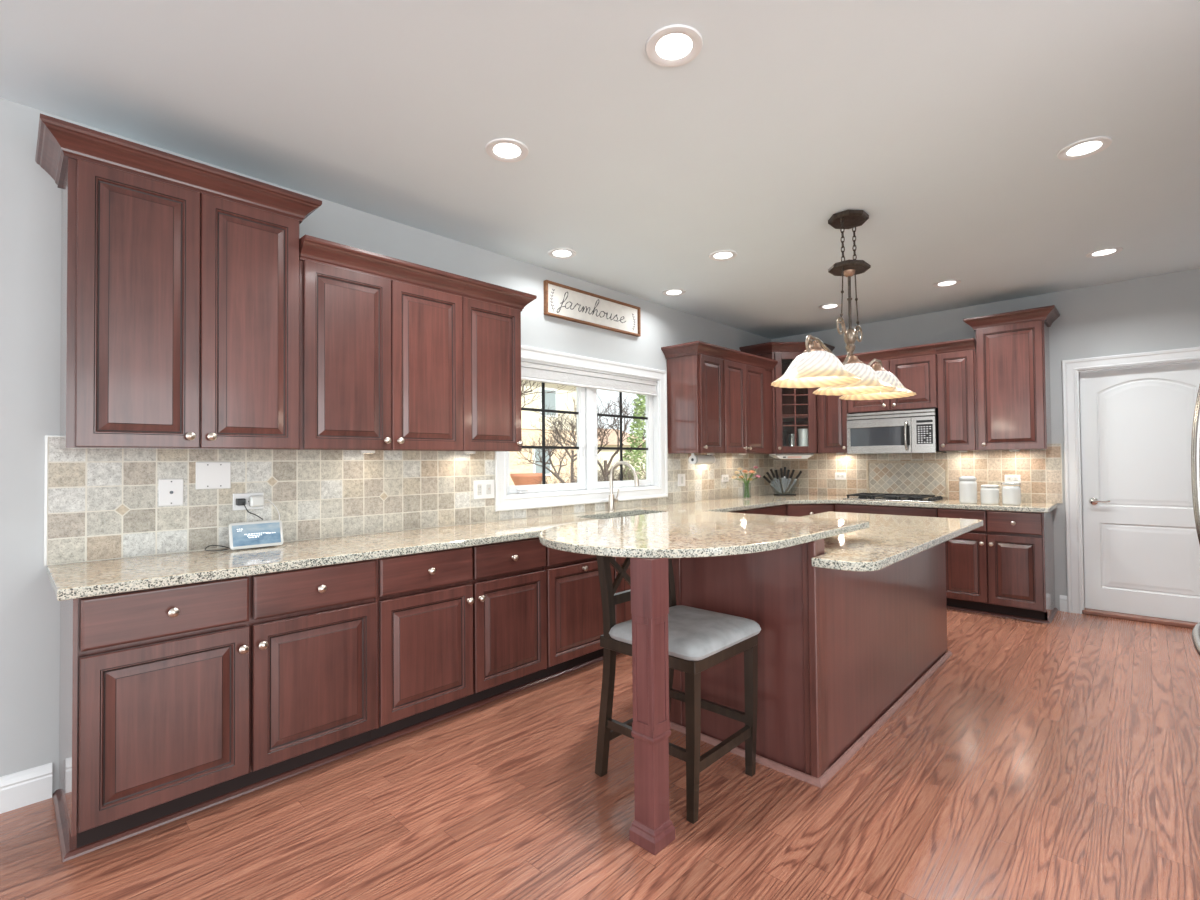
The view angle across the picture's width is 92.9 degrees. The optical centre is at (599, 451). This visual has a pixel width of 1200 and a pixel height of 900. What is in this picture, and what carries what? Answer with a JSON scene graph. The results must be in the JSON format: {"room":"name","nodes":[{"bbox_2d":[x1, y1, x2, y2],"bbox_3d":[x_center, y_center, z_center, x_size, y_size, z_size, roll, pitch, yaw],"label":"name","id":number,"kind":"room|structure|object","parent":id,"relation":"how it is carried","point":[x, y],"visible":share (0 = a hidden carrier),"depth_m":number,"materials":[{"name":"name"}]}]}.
{"room":"kitchen","nodes":[
{"label":"kitchen","id":0,"kind":"room"},
{"bbox_2d":[0,98,770,795],"bbox_3d":[-1.338,0.014,3.272,0.150,2.722,10.178,-1,-1,44],"label":"wall","id":1,"kind":"structure","parent":0,"point":[30,198],"depth_m":2.25,"materials":[{"name":"grey paint"}]},
{"bbox_2d":[0,763,51,813],"bbox_3d":[-3.423,1.286,0.939,0.014,0.133,3.641,-1,-1,44],"label":"baseboard","id":2,"kind":"structure","parent":1,"relation":"attached to","point":[23,788],"depth_m":2.20,"materials":[{"name":"white wood"}]},
{"bbox_2d":[159,479,183,505],"bbox_3d":[-1.906,0.182,2.538,0.019,0.120,0.090,-1,-1,44],"label":"cable plate","id":3,"kind":"object","parent":1,"relation":"attached to","point":[171,491],"visible":1,"depth_m":2.54,"materials":[{"name":"white plastic"}]},
{"bbox_2d":[35,113,321,450],"bbox_3d":[-1.758,-0.586,2.445,0.409,1.156,0.937,-1,-1,44],"label":"upper cabinet","id":4,"kind":"object","parent":1,"relation":"attached to","point":[180,276],"visible":1,"depth_m":2.28,"materials":[{"name":"brown wood"}]},
{"bbox_2d":[196,462,230,489],"bbox_3d":[-1.800,0.111,2.657,0.009,0.127,0.139,-1,-1,44],"label":"blank plate","id":5,"kind":"object","parent":1,"relation":"attached to","point":[209,475],"visible":1,"depth_m":2.65,"materials":[{"name":"white plastic"}]},
{"bbox_2d":[233,492,263,510],"bbox_3d":[-1.699,0.241,2.758,0.011,0.081,0.132,-1,-1,44],"label":"wall outlet","id":6,"kind":"object","parent":1,"relation":"attached to","point":[246,496],"visible":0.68,"depth_m":2.74,"materials":[{"name":"white plastic"}]},
{"bbox_2d":[236,498,262,519],"bbox_3d":[-1.678,0.277,2.733,0.114,0.106,0.036,0,-1,-26],"label":"charger","id":7,"kind":"object","parent":6,"relation":"attached to","point":[242,501],"visible":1,"depth_m":2.71,"materials":[{"name":"black plastic"}]},
{"bbox_2d":[249,495,279,519],"bbox_3d":[-1.636,0.330,2.788,0.035,0.232,0.136,-1,-1,44],"label":"power adapter","id":8,"kind":"object","parent":6,"relation":"attached to","point":[259,500],"visible":0.77,"depth_m":2.75,"materials":[{"name":"white plastic"}]},
{"bbox_2d":[285,234,467,451],"bbox_3d":[-1.184,-0.492,3.039,0.406,0.978,0.864,-1,-1,44],"label":"upper cabinet","id":9,"kind":"object","parent":1,"relation":"attached to","point":[381,345],"visible":0.99,"depth_m":2.89,"materials":[{"name":"brown wood"}]},
{"bbox_2d":[44,435,773,565],"bbox_3d":[-0.085,0.213,4.460,0.011,0.514,6.107,-1,-1,44],"label":"backsplash","id":10,"kind":"structure","parent":1,"relation":"attached to","point":[99,504],"depth_m":2.88,"materials":[{"name":"tile"}]},
{"bbox_2d":[473,480,494,499],"bbox_3d":[-0.758,0.249,3.739,0.015,0.123,0.166,-1,-1,44],"label":"double light switch","id":11,"kind":"object","parent":1,"relation":"attached to","point":[482,489],"visible":1,"depth_m":3.73,"materials":[{"name":"white plastic"}]},
{"bbox_2d":[487,484,490,493],"bbox_3d":[-0.733,0.249,3.761,0.003,0.064,0.032,-1,-1,44],"label":"rocker switch","id":12,"kind":"object","parent":11,"relation":"attached to","point":[488,485],"depth_m":3.76,"materials":[{"name":"white plastic"}]},
{"bbox_2d":[448,278,536,451],"bbox_3d":[-0.713,-0.488,3.534,0.409,0.978,0.500,-1,-1,44],"label":"upper cabinet","id":13,"kind":"object","parent":1,"relation":"attached to","point":[491,313],"visible":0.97,"depth_m":3.39,"materials":[{"name":"brown wood"}]},
{"bbox_2d":[495,345,667,511],"bbox_3d":[-0.101,-0.164,4.544,0.166,1.144,1.889,-1,-1,44],"label":"window","id":14,"kind":"structure","parent":1,"relation":"in","point":[587,489],"depth_m":4.52,"materials":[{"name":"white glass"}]},
{"bbox_2d":[521,382,578,483],"bbox_3d":[-0.404,-0.167,4.239,0.011,0.820,0.704,-1,-1,44],"label":"grille","id":15,"kind":"object","parent":14,"relation":"attached to","point":[543,410],"depth_m":4.23,"materials":[{"name":"black"}]},
{"bbox_2d":[521,361,656,395],"bbox_3d":[-0.079,-0.566,4.527,0.037,0.125,1.673,-1,-1,44],"label":"window blind","id":16,"kind":"object","parent":14,"relation":"attached to","point":[534,372],"visible":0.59,"depth_m":4.46,"materials":[{"name":"white plastic"}]},
{"bbox_2d":[597,392,647,480],"bbox_3d":[0.200,-0.161,4.870,0.011,0.820,0.679,-1,-1,44],"label":"grille","id":17,"kind":"object","parent":14,"relation":"attached to","point":[621,448],"depth_m":4.85,"materials":[{"name":"black"}]},
{"bbox_2d":[544,280,640,336],"bbox_3d":[-0.030,-1.118,4.533,0.036,0.250,1.066,-1,-1,44],"label":"sign","id":18,"kind":"object","parent":1,"relation":"attached to","point":[561,301],"visible":1,"depth_m":4.49,"materials":[{"name":"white wood"}]},
{"bbox_2d":[678,474,684,485],"bbox_3d":[0.764,0.267,5.332,0.012,0.116,0.115,-1,-1,44],"label":"light switch","id":19,"kind":"object","parent":1,"relation":"attached to","point":[681,477],"visible":1,"depth_m":5.32,"materials":[{"name":"white plastic"}]},
{"bbox_2d":[661,341,729,453],"bbox_3d":[0.876,-0.464,5.195,0.409,0.961,0.494,-1,-1,44],"label":"upper cabinet","id":20,"kind":"object","parent":1,"relation":"attached to","point":[695,395],"visible":0.99,"depth_m":5.09,"materials":[{"name":"brown wood"}]},
{"bbox_2d":[689,453,715,464],"bbox_3d":[0.939,0.068,5.231,0.088,0.101,0.318,-1,-1,44],"label":"paper towel holder","id":21,"kind":"object","parent":20,"relation":"attached to","point":[693,459],"visible":1,"depth_m":5.16,"materials":[{"name":"white paper"}]},
{"bbox_2d":[721,475,728,481],"bbox_3d":[1.291,0.277,5.883,0.011,0.076,0.130,-1,-1,44],"label":"wall outlet","id":22,"kind":"object","parent":1,"relation":"attached to","point":[725,478],"visible":1,"depth_m":5.88,"materials":[{"name":"white plastic"}]},
{"bbox_2d":[707,349,777,453],"bbox_3d":[1.381,-0.459,5.721,0.406,0.961,0.962,-1,-1,44],"label":"upper cabinet","id":23,"kind":"object","parent":1,"relation":"attached to","point":[747,378],"visible":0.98,"depth_m":5.57,"materials":[{"name":"brown wood"}]},
{"bbox_2d":[739,342,834,453],"bbox_3d":[2.033,-0.555,6.170,0.736,1.156,0.736,-1,-1,44],"label":"upper cabinet","id":24,"kind":"object","parent":1,"relation":"attached to","point":[793,409],"visible":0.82,"depth_m":5.97,"materials":[{"name":"brown wood"}]},
{"bbox_2d":[769,453,813,458],"bbox_3d":[2.039,0.051,6.095,0.400,0.057,0.236,0,-1,-1],"label":"under-cabinet light","id":25,"kind":"object","parent":24,"relation":"attached to","point":[794,455],"visible":0.99,"depth_m":5.99,"materials":[{"name":"white plastic"}]},
{"bbox_2d":[789,433,794,445],"bbox_3d":[2.039,-0.095,6.060,0.068,0.195,0.068,-1,-1,44],"label":"metal canister","id":26,"kind":"object","parent":24,"relation":"in","point":[791,436],"visible":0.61,"depth_m":6.03,"materials":[{"name":"silver metal"}]},
{"bbox_2d":[782,416,807,421],"bbox_3d":[2.034,-0.355,6.220,0.620,0.018,0.620,-1,-1,44],"label":"shelf","id":27,"kind":"object","parent":24,"relation":"attached to","point":[799,418],"depth_m":6.18,"materials":[{"name":"brown wood"}]},
{"bbox_2d":[782,359,807,445],"bbox_3d":[2.038,-0.511,5.968,0.273,0.914,0.014,0,-1,-1],"label":"grille","id":28,"kind":"object","parent":24,"relation":"attached to","point":[799,416],"depth_m":5.96,"materials":[{"name":"brown wood"}]},
{"bbox_2d":[798,429,807,445],"bbox_3d":[2.156,-0.119,6.046,0.116,0.240,0.116,-1,-1,44],"label":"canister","id":29,"kind":"object","parent":24,"relation":"in","point":[802,433],"visible":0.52,"depth_m":6.00,"materials":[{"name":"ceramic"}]},
{"bbox_2d":[0,0,1199,338],"bbox_3d":[1.232,-1.464,0.826,7.300,0.100,10.178,-1,-1,44],"label":"ceiling","id":30,"kind":"structure","parent":0,"point":[947,123],"depth_m":2.38,"materials":[{"name":"white paint"}]},
{"bbox_2d":[485,138,528,161],"bbox_3d":[-0.422,-1.363,2.589,0.194,0.008,0.194,-1,-1,44],"label":"recessed light","id":31,"kind":"object","parent":30,"relation":"in","point":[500,149],"visible":1,"depth_m":2.58,"materials":[{"name":"white plastic"}]},
{"bbox_2d":[548,248,575,258],"bbox_3d":[-0.258,-1.342,3.871,0.194,0.008,0.194,-1,-1,44],"label":"recessed light","id":32,"kind":"object","parent":30,"relation":"in","point":[559,253],"visible":1,"depth_m":3.87,"materials":[{"name":"white"}]},
{"bbox_2d":[662,289,685,295],"bbox_3d":[0.620,-1.334,4.788,0.194,0.008,0.194,-1,-1,44],"label":"recessed light","id":33,"kind":"object","parent":30,"relation":"in","point":[669,292],"visible":1,"depth_m":4.79,"materials":[{"name":"white plastic"}]},
{"bbox_2d":[646,24,702,66],"bbox_3d":[0.253,-1.381,1.949,0.194,0.008,0.194,-1,-1,44],"label":"recessed light","id":34,"kind":"object","parent":30,"relation":"in","point":[675,45],"visible":1,"depth_m":1.94,"materials":[{"name":"white plastic"}]},
{"bbox_2d":[709,250,736,260],"bbox_3d":[0.849,-1.351,3.937,0.194,0.008,0.194,-1,-1,44],"label":"recessed light","id":35,"kind":"object","parent":30,"relation":"in","point":[721,255],"visible":1,"depth_m":3.93,"materials":[{"name":"white plastic"}]},
{"bbox_2d":[819,303,840,308],"bbox_3d":[2.124,-1.339,5.269,0.194,0.008,0.194,-1,-1,44],"label":"recessed light","id":36,"kind":"object","parent":30,"relation":"in","point":[830,305],"visible":1,"depth_m":5.26,"materials":[{"name":"white"}]},
{"bbox_2d":[771,210,916,399],"bbox_3d":[1.438,-0.863,3.310,0.448,1.017,1.387,-1,-1,44],"label":"chandelier","id":37,"kind":"object","parent":30,"relation":"hanging from","point":[817,366],"visible":1,"depth_m":3.25,"materials":[{"name":"white glass"}]},
{"bbox_2d":[933,279,960,286],"bbox_3d":[2.804,-1.357,4.611,0.194,0.008,0.194,-1,-1,44],"label":"recessed light","id":38,"kind":"object","parent":30,"relation":"in","point":[945,283],"visible":1,"depth_m":4.60,"materials":[{"name":"white plastic"}]},
{"bbox_2d":[1057,136,1111,159],"bbox_3d":[2.219,-1.387,2.615,0.194,0.008,0.194,-1,-1,44],"label":"recessed light","id":39,"kind":"object","parent":30,"relation":"in","point":[1086,147],"visible":1,"depth_m":2.61,"materials":[{"name":"white"}]},
{"bbox_2d":[1086,247,1122,257],"bbox_3d":[3.485,-1.375,3.946,0.194,0.008,0.194,-1,-1,44],"label":"recessed light","id":40,"kind":"object","parent":30,"relation":"in","point":[1108,251],"visible":1,"depth_m":3.94,"materials":[{"name":"white plastic"}]},
{"bbox_2d":[0,609,1199,899],"bbox_3d":[1.258,1.357,0.776,7.300,0.100,10.178,-1,-1,44],"label":"floor","id":41,"kind":"structure","parent":0,"point":[1060,759],"depth_m":2.11,"materials":[{"name":"red wood"}]},
{"bbox_2d":[52,559,376,861],"bbox_3d":[-1.573,0.925,2.413,0.664,0.874,1.040,-1,-1,44],"label":"base cabinet","id":42,"kind":"object","parent":41,"relation":"on","point":[176,702],"visible":0.97,"depth_m":2.12,"materials":[{"name":"brown wood"}]},
{"bbox_2d":[47,494,1056,600],"bbox_3d":[0.859,0.465,3.560,2.590,0.038,6.098,-1,-1,44],"label":"countertop","id":43,"kind":"structure","parent":42,"relation":"on","point":[112,576],"depth_m":2.64,"materials":[{"name":"beige stone"}]},
{"bbox_2d":[205,545,228,550],"bbox_3d":[-1.729,0.436,2.588,0.017,0.029,0.108,-1,-1,38],"label":"cord","id":44,"kind":"object","parent":43,"relation":"on","point":[209,545],"visible":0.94,"depth_m":2.58,"materials":[{"name":"black plastic"}]},
{"bbox_2d":[228,520,283,549],"bbox_3d":[-1.621,0.390,2.684,0.078,0.122,0.222,-1,-1,44],"label":"smart display","id":45,"kind":"object","parent":43,"relation":"on","point":[244,535],"visible":1,"depth_m":2.66,"materials":[{"name":"blue plastic"}]},
{"bbox_2d":[608,494,614,510],"bbox_3d":[0.091,0.403,4.490,0.060,0.132,0.060,-1,-1,44],"label":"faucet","id":46,"kind":"object","parent":43,"relation":"on","point":[611,496],"depth_m":4.47,"materials":[{"name":"silver metal"}]},
{"bbox_2d":[608,461,638,510],"bbox_3d":[0.188,0.270,4.426,0.294,0.393,0.099,-1,-1,44],"label":"kitchen faucet","id":47,"kind":"object","parent":43,"relation":"on","point":[612,500],"visible":1,"depth_m":4.47,"materials":[{"name":"silver metal"}]},
{"bbox_2d":[843,493,947,502],"bbox_3d":[2.822,0.438,5.475,0.800,0.046,0.460,-1,-1,44],"label":"gas cooktop","id":48,"kind":"object","parent":43,"relation":"in","point":[858,496],"visible":1,"depth_m":5.38,"materials":[{"name":"silver metal"}]},
{"bbox_2d":[959,476,976,503],"bbox_3d":[3.201,0.331,4.962,0.134,0.235,0.134,-1,-1,44],"label":"canister","id":49,"kind":"object","parent":43,"relation":"on","point":[967,484],"visible":1,"depth_m":4.91,"materials":[{"name":"grey ceramic"}]},
{"bbox_2d":[980,484,998,503],"bbox_3d":[3.323,0.363,4.865,0.134,0.165,0.134,-1,-1,44],"label":"canister","id":50,"kind":"object","parent":43,"relation":"on","point":[989,493],"visible":1,"depth_m":4.81,"materials":[{"name":"grey ceramic"}]},
{"bbox_2d":[1001,482,1021,504],"bbox_3d":[3.439,0.350,4.769,0.129,0.186,0.129,0,-1,-17],"label":"canister","id":51,"kind":"object","parent":43,"relation":"on","point":[1011,491],"visible":1,"depth_m":4.72,"materials":[{"name":"grey ceramic"}]},
{"bbox_3d":[2.044,0.388,6.329,0.340,0.190,0.100,0,-1,-1],"label":"holder","id":52,"kind":"object","parent":43,"relation":"on","visible":0},
{"bbox_2d":[763,475,780,492],"bbox_3d":[1.897,0.359,6.306,0.196,0.194,0.029,0,-1,-1],"label":"kitchen knife","id":53,"kind":"object","parent":52,"relation":"in","point":[764,476],"visible":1,"depth_m":6.30,"materials":[{"name":"silver metal"}]},
{"bbox_2d":[766,472,779,490],"bbox_3d":[1.921,0.339,6.320,0.165,0.234,0.029,0,-1,-1],"label":"kitchen knife","id":54,"kind":"object","parent":52,"relation":"in","point":[767,473],"visible":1,"depth_m":6.32,"materials":[{"name":"silver metal"}]},
{"bbox_2d":[770,469,780,490],"bbox_3d":[1.949,0.323,6.334,0.128,0.266,0.029,0,-1,-1],"label":"kitchen knife","id":55,"kind":"object","parent":52,"relation":"in","point":[771,470],"visible":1,"depth_m":6.33,"materials":[{"name":"silver metal"}]},
{"bbox_2d":[775,470,781,491],"bbox_3d":[1.984,0.328,6.348,0.078,0.256,0.029,0,-1,-1],"label":"kitchen knife","id":56,"kind":"object","parent":52,"relation":"in","point":[776,471],"visible":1,"depth_m":6.34,"materials":[{"name":"silver metal"}]},
{"bbox_2d":[780,468,783,491],"bbox_3d":[2.013,0.319,6.310,0.040,0.272,0.029,0,-1,-1],"label":"kitchen knife","id":57,"kind":"object","parent":52,"relation":"in","point":[781,469],"visible":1,"depth_m":6.31,"materials":[{"name":"silver metal"}]},
{"bbox_2d":[783,467,785,490],"bbox_3d":[2.050,0.313,6.324,0.033,0.285,0.029,0,-1,-1],"label":"kitchen knife","id":58,"kind":"object","parent":52,"relation":"in","point":[784,472],"visible":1,"depth_m":6.32,"materials":[{"name":"silver metal"}]},
{"bbox_2d":[784,469,789,492],"bbox_3d":[2.080,0.327,6.337,0.068,0.258,0.029,0,-1,-1],"label":"kitchen knife","id":59,"kind":"object","parent":52,"relation":"in","point":[788,470],"visible":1,"depth_m":6.33,"materials":[{"name":"silver metal"}]},
{"bbox_2d":[785,469,794,491],"bbox_3d":[2.114,0.328,6.351,0.116,0.258,0.029,0,-1,-1],"label":"kitchen knife","id":60,"kind":"object","parent":52,"relation":"in","point":[793,470],"visible":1,"depth_m":6.35,"materials":[{"name":"silver metal"}]},
{"bbox_2d":[787,471,801,492],"bbox_3d":[2.154,0.334,6.312,0.172,0.244,0.029,0,-1,-1],"label":"kitchen knife","id":61,"kind":"object","parent":52,"relation":"in","point":[800,472],"visible":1,"depth_m":6.31,"materials":[{"name":"silver metal"}]},
{"bbox_3d":[1.482,0.396,5.761,0.086,0.165,0.086,-1,-1,44],"label":"flower vase","id":62,"kind":"object","parent":43,"relation":"on","visible":0},
{"bbox_2d":[737,467,745,497],"bbox_3d":[1.420,0.312,5.724,0.053,0.305,0.118,-1,-1,44],"label":"rose","id":63,"kind":"object","parent":62,"relation":"in","point":[739,468],"visible":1,"depth_m":5.72,"materials":[{"name":"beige plant"}]},
{"bbox_2d":[742,470,747,497],"bbox_3d":[1.460,0.324,5.743,0.059,0.282,0.060,-1,-1,44],"label":"rose","id":64,"kind":"object","parent":62,"relation":"in","point":[743,471],"visible":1,"depth_m":5.75,"materials":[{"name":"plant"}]},
{"bbox_2d":[747,470,754,493],"bbox_3d":[1.520,0.325,5.737,0.079,0.277,0.060,-1,-1,44],"label":"rose","id":65,"kind":"object","parent":62,"relation":"in","point":[750,471],"visible":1,"depth_m":5.74,"materials":[{"name":"pink plant"}]},
{"bbox_2d":[370,537,546,745],"bbox_3d":[-0.864,0.931,3.151,0.661,0.874,1.006,-1,-1,44],"label":"base cabinet","id":66,"kind":"object","parent":41,"relation":"on","point":[460,630],"visible":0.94,"depth_m":2.88,"materials":[{"name":"brown wood"}]},
{"bbox_2d":[537,547,613,683],"bbox_3d":[-0.316,0.936,3.724,0.661,0.874,0.580,-1,-1,44],"label":"base cabinet","id":67,"kind":"object","parent":41,"relation":"on","point":[573,592],"visible":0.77,"depth_m":3.46,"materials":[{"name":"brown wood"}]},
{"bbox_2d":[614,557,631,654],"bbox_3d":[0.202,0.941,4.266,0.661,0.874,0.920,-1,-1,44],"label":"base cabinet","id":68,"kind":"object","parent":41,"relation":"on","point":[622,610],"visible":0.02,"depth_m":3.79,"materials":[{"name":"brown wood"}]},
{"bbox_2d":[629,558,674,854],"bbox_3d":[0.176,0.852,1.974,0.112,0.971,0.112,-1,-1,44],"label":"post","id":69,"kind":"object","parent":41,"relation":"on","point":[652,829],"visible":1,"depth_m":1.94,"materials":[{"name":"brown wood"}]},
{"bbox_2d":[595,555,760,823],"bbox_3d":[0.324,0.867,2.374,0.533,0.956,0.502,-1,-1,44],"label":"bar stool","id":70,"kind":"object","parent":41,"relation":"on","point":[699,640],"visible":0.68,"depth_m":2.31,"materials":[{"name":"brown wood"}]},
{"bbox_2d":[609,605,760,660],"bbox_3d":[0.352,0.725,2.348,0.450,0.069,0.502,-1,-1,44],"label":"seat cushion","id":71,"kind":"object","parent":70,"relation":"on","point":[694,634],"depth_m":2.24,"materials":[{"name":"grey fabric"}]},
{"bbox_2d":[639,505,785,515],"bbox_3d":[1.057,0.949,5.159,0.661,0.874,1.552,-1,-1,44],"label":"base cabinet","id":72,"kind":"object","parent":41,"relation":"on","point":[780,510],"visible":0.02,"depth_m":5.26,"materials":[{"name":"brown wood"}]},
{"bbox_2d":[785,504,834,516],"bbox_3d":[2.037,0.955,5.977,0.945,0.873,0.984,-1,-1,44],"label":"base cabinet","id":73,"kind":"object","parent":41,"relation":"on","point":[797,510],"visible":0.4,"depth_m":5.54,"materials":[{"name":"brown wood"}]},
{"bbox_2d":[669,539,951,787],"bbox_3d":[1.310,0.865,3.323,0.823,0.972,2.120,-1,-1,44],"label":"kitchen island","id":74,"kind":"object","parent":41,"relation":"on","point":[840,652],"visible":0.58,"depth_m":2.56,"materials":[{"name":"brown wood"}]},
{"bbox_2d":[539,510,868,557],"bbox_3d":[0.410,0.358,2.604,1.085,0.032,1.465,-1,-1,44],"label":"island countertop","id":75,"kind":"structure","parent":74,"relation":"on","point":[680,533],"depth_m":2.35,"materials":[{"name":"beige stone"}]},
{"bbox_2d":[800,511,982,571],"bbox_3d":[1.366,0.454,3.211,0.985,0.038,2.065,-1,-1,44],"label":"island countertop","id":76,"kind":"structure","parent":74,"relation":"on","point":[888,540],"depth_m":2.79,"materials":[{"name":"beige stone"}]},
{"bbox_2d":[835,504,937,516],"bbox_3d":[2.811,0.939,5.461,0.886,0.874,0.661,-1,-1,44],"label":"base cabinet","id":77,"kind":"object","parent":41,"relation":"on","point":[851,508],"visible":0.02,"depth_m":5.22,"materials":[{"name":"brown wood"}]},
{"bbox_2d":[938,508,1057,623],"bbox_3d":[3.404,0.923,4.895,0.752,0.874,0.664,-1,-1,44],"label":"base cabinet","id":78,"kind":"object","parent":41,"relation":"on","point":[1004,566],"visible":0.73,"depth_m":4.65,"materials":[{"name":"brown wood"}]},
{"bbox_2d":[1191,385,1199,656],"bbox_3d":[2.405,0.422,1.704,0.890,1.779,0.902,-1,-1,44],"label":"refrigerator","id":79,"kind":"object","parent":41,"relation":"on","point":[1195,443],"visible":1,"depth_m":1.96,"materials":[{"name":"grey metal"}]},
{"bbox_2d":[771,268,1199,610],"bbox_3d":[4.662,-0.024,4.263,7.150,2.722,0.150,-1,-1,44],"label":"wall","id":80,"kind":"structure","parent":0,"point":[1158,312],"depth_m":4.80,"materials":[{"name":"grey paint"}]},
{"bbox_2d":[817,355,848,452],"bbox_3d":[2.480,-0.474,5.966,0.318,0.978,0.406,-1,-1,44],"label":"upper cabinet","id":81,"kind":"object","parent":80,"relation":"attached to","point":[832,411],"visible":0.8,"depth_m":5.85,"materials":[{"name":"brown wood"}]},
{"bbox_2d":[835,473,845,479],"bbox_3d":[2.582,0.266,6.126,0.116,0.077,0.011,-1,-1,44],"label":"wall outlet","id":82,"kind":"object","parent":80,"relation":"attached to","point":[838,476],"visible":1,"depth_m":6.12,"materials":[{"name":"white plastic"}]},
{"bbox_2d":[845,343,937,413],"bbox_3d":[2.882,-0.682,5.583,0.797,0.582,0.406,-1,-1,44],"label":"upper cabinet","id":83,"kind":"object","parent":80,"relation":"attached to","point":[915,367],"visible":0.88,"depth_m":5.36,"materials":[{"name":"brown wood"}]},
{"bbox_2d":[847,409,945,453],"bbox_3d":[2.868,-0.181,5.557,0.786,0.400,0.443,-1,-1,44],"label":"microwave","id":84,"kind":"object","parent":83,"relation":"attached to","point":[907,431],"visible":0.99,"depth_m":5.41,"materials":[{"name":"silver metal"}]},
{"bbox_2d":[918,426,930,442],"bbox_3d":[2.970,-0.155,5.223,0.107,0.150,0.001,-1,-1,44],"label":"keypad","id":85,"kind":"object","parent":84,"relation":"attached to","point":[924,432],"depth_m":5.22,"materials":[{"name":"black plastic"}]},
{"bbox_2d":[774,443,1062,502],"bbox_3d":[2.979,0.211,5.758,2.626,0.509,0.014,-1,-1,44],"label":"backsplash","id":86,"kind":"structure","parent":80,"relation":"attached to","point":[937,474],"depth_m":5.56,"materials":[{"name":"tile"}]},
{"bbox_2d":[934,338,978,450],"bbox_3d":[3.281,-0.494,5.200,0.300,0.978,0.406,-1,-1,44],"label":"upper cabinet","id":87,"kind":"object","parent":80,"relation":"attached to","point":[956,359],"visible":0.98,"depth_m":5.09,"materials":[{"name":"brown wood"}]},
{"bbox_2d":[963,305,1059,450],"bbox_3d":[3.564,-0.591,4.932,0.632,1.156,0.409,-1,-1,44],"label":"upper cabinet","id":88,"kind":"object","parent":80,"relation":"attached to","point":[1013,354],"visible":1,"depth_m":4.81,"materials":[{"name":"brown wood"}]},
{"bbox_2d":[1004,475,1020,482],"bbox_3d":[3.675,0.244,5.081,0.120,0.073,0.011,-1,-1,44],"label":"wall outlet","id":89,"kind":"object","parent":80,"relation":"attached to","point":[1008,478],"visible":0.94,"depth_m":5.08,"materials":[{"name":"white plastic"}]},
{"bbox_2d":[1060,595,1067,611],"bbox_3d":[3.932,1.288,4.836,0.055,0.133,0.014,-1,-1,44],"label":"baseboard","id":90,"kind":"structure","parent":80,"relation":"attached to","point":[1063,599],"depth_m":4.83,"materials":[{"name":"white wood"}]},
{"bbox_2d":[1062,347,1199,628],"bbox_3d":[4.349,0.282,4.536,1.004,2.127,0.164,-1,-1,44],"label":"door","id":91,"kind":"structure","parent":80,"relation":"in","point":[1133,547],"depth_m":4.60,"materials":[{"name":"white paint"}]},
{"label":"outside","id":92,"kind":"structure","parent":0,"visible":0},
{"bbox_3d":[-5.363,2.298,27.948,39.840,0.200,57.000,-1,-1,44],"label":"ground","id":93,"kind":"structure","parent":92,"visible":0},
{"bbox_2d":[510,473,541,484],"bbox_3d":[-1.363,1.136,10.775,0.646,1.444,0.646,-1,-1,44],"label":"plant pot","id":94,"kind":"object","parent":93,"relation":"on","point":[518,478],"visible":0.38,"depth_m":10.54,"materials":[{"name":"brown ceramic"}]},
{"bbox_2d":[521,380,574,406],"bbox_3d":[-2.318,-0.443,12.197,3.796,4.688,4.637,-1,-1,44],"label":"bare tree","id":95,"kind":"object","parent":93,"relation":"on","point":[523,392],"visible":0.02,"depth_m":13.78,"materials":[{"name":"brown plant"}]},
{"bbox_2d":[532,469,602,483],"bbox_3d":[-0.488,1.010,8.577,1.816,1.631,2.003,0,-1,-30],"label":"bare shrub","id":96,"kind":"object","parent":93,"relation":"on","point":[551,469],"visible":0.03,"depth_m":8.50,"materials":[{"name":"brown plant"}]},
{"bbox_2d":[514,392,625,482],"bbox_3d":[-0.756,0.193,13.801,2.710,3.441,2.256,0,-1,-12],"label":"bare tree","id":97,"kind":"object","parent":93,"relation":"on","point":[556,432],"visible":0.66,"depth_m":13.64,"materials":[{"name":"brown plant"}]},
{"bbox_2d":[509,380,645,485],"bbox_3d":[-4.275,-0.882,29.634,6.800,6.200,19.700,-1,-1,44],"label":"house","id":98,"kind":"structure","parent":93,"relation":"on","point":[557,401],"depth_m":27.29,"materials":[{"name":"brick"}]},
{"bbox_2d":[533,395,645,478],"bbox_3d":[0.373,-0.143,19.747,5.200,4.296,3.064,-1,-1,2],"label":"bare tree","id":99,"kind":"object","parent":93,"relation":"on","point":[606,466],"visible":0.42,"depth_m":19.84,"materials":[{"name":"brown plant"}]},
{"bbox_2d":[548,456,645,483],"bbox_3d":[0.185,0.947,10.486,2.621,1.820,2.479,0,-1,-15],"label":"bare shrub","id":100,"kind":"object","parent":93,"relation":"on","point":[630,476],"visible":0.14,"depth_m":10.56,"materials":[{"name":"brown plant"}]},
{"bbox_2d":[623,394,645,479],"bbox_3d":[1.392,-0.438,13.542,2.122,4.639,2.053,-1,-1,44],"label":"evergreen tree","id":101,"kind":"object","parent":93,"relation":"on","point":[642,406],"visible":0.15,"depth_m":13.39,"materials":[{"name":"green plant"}]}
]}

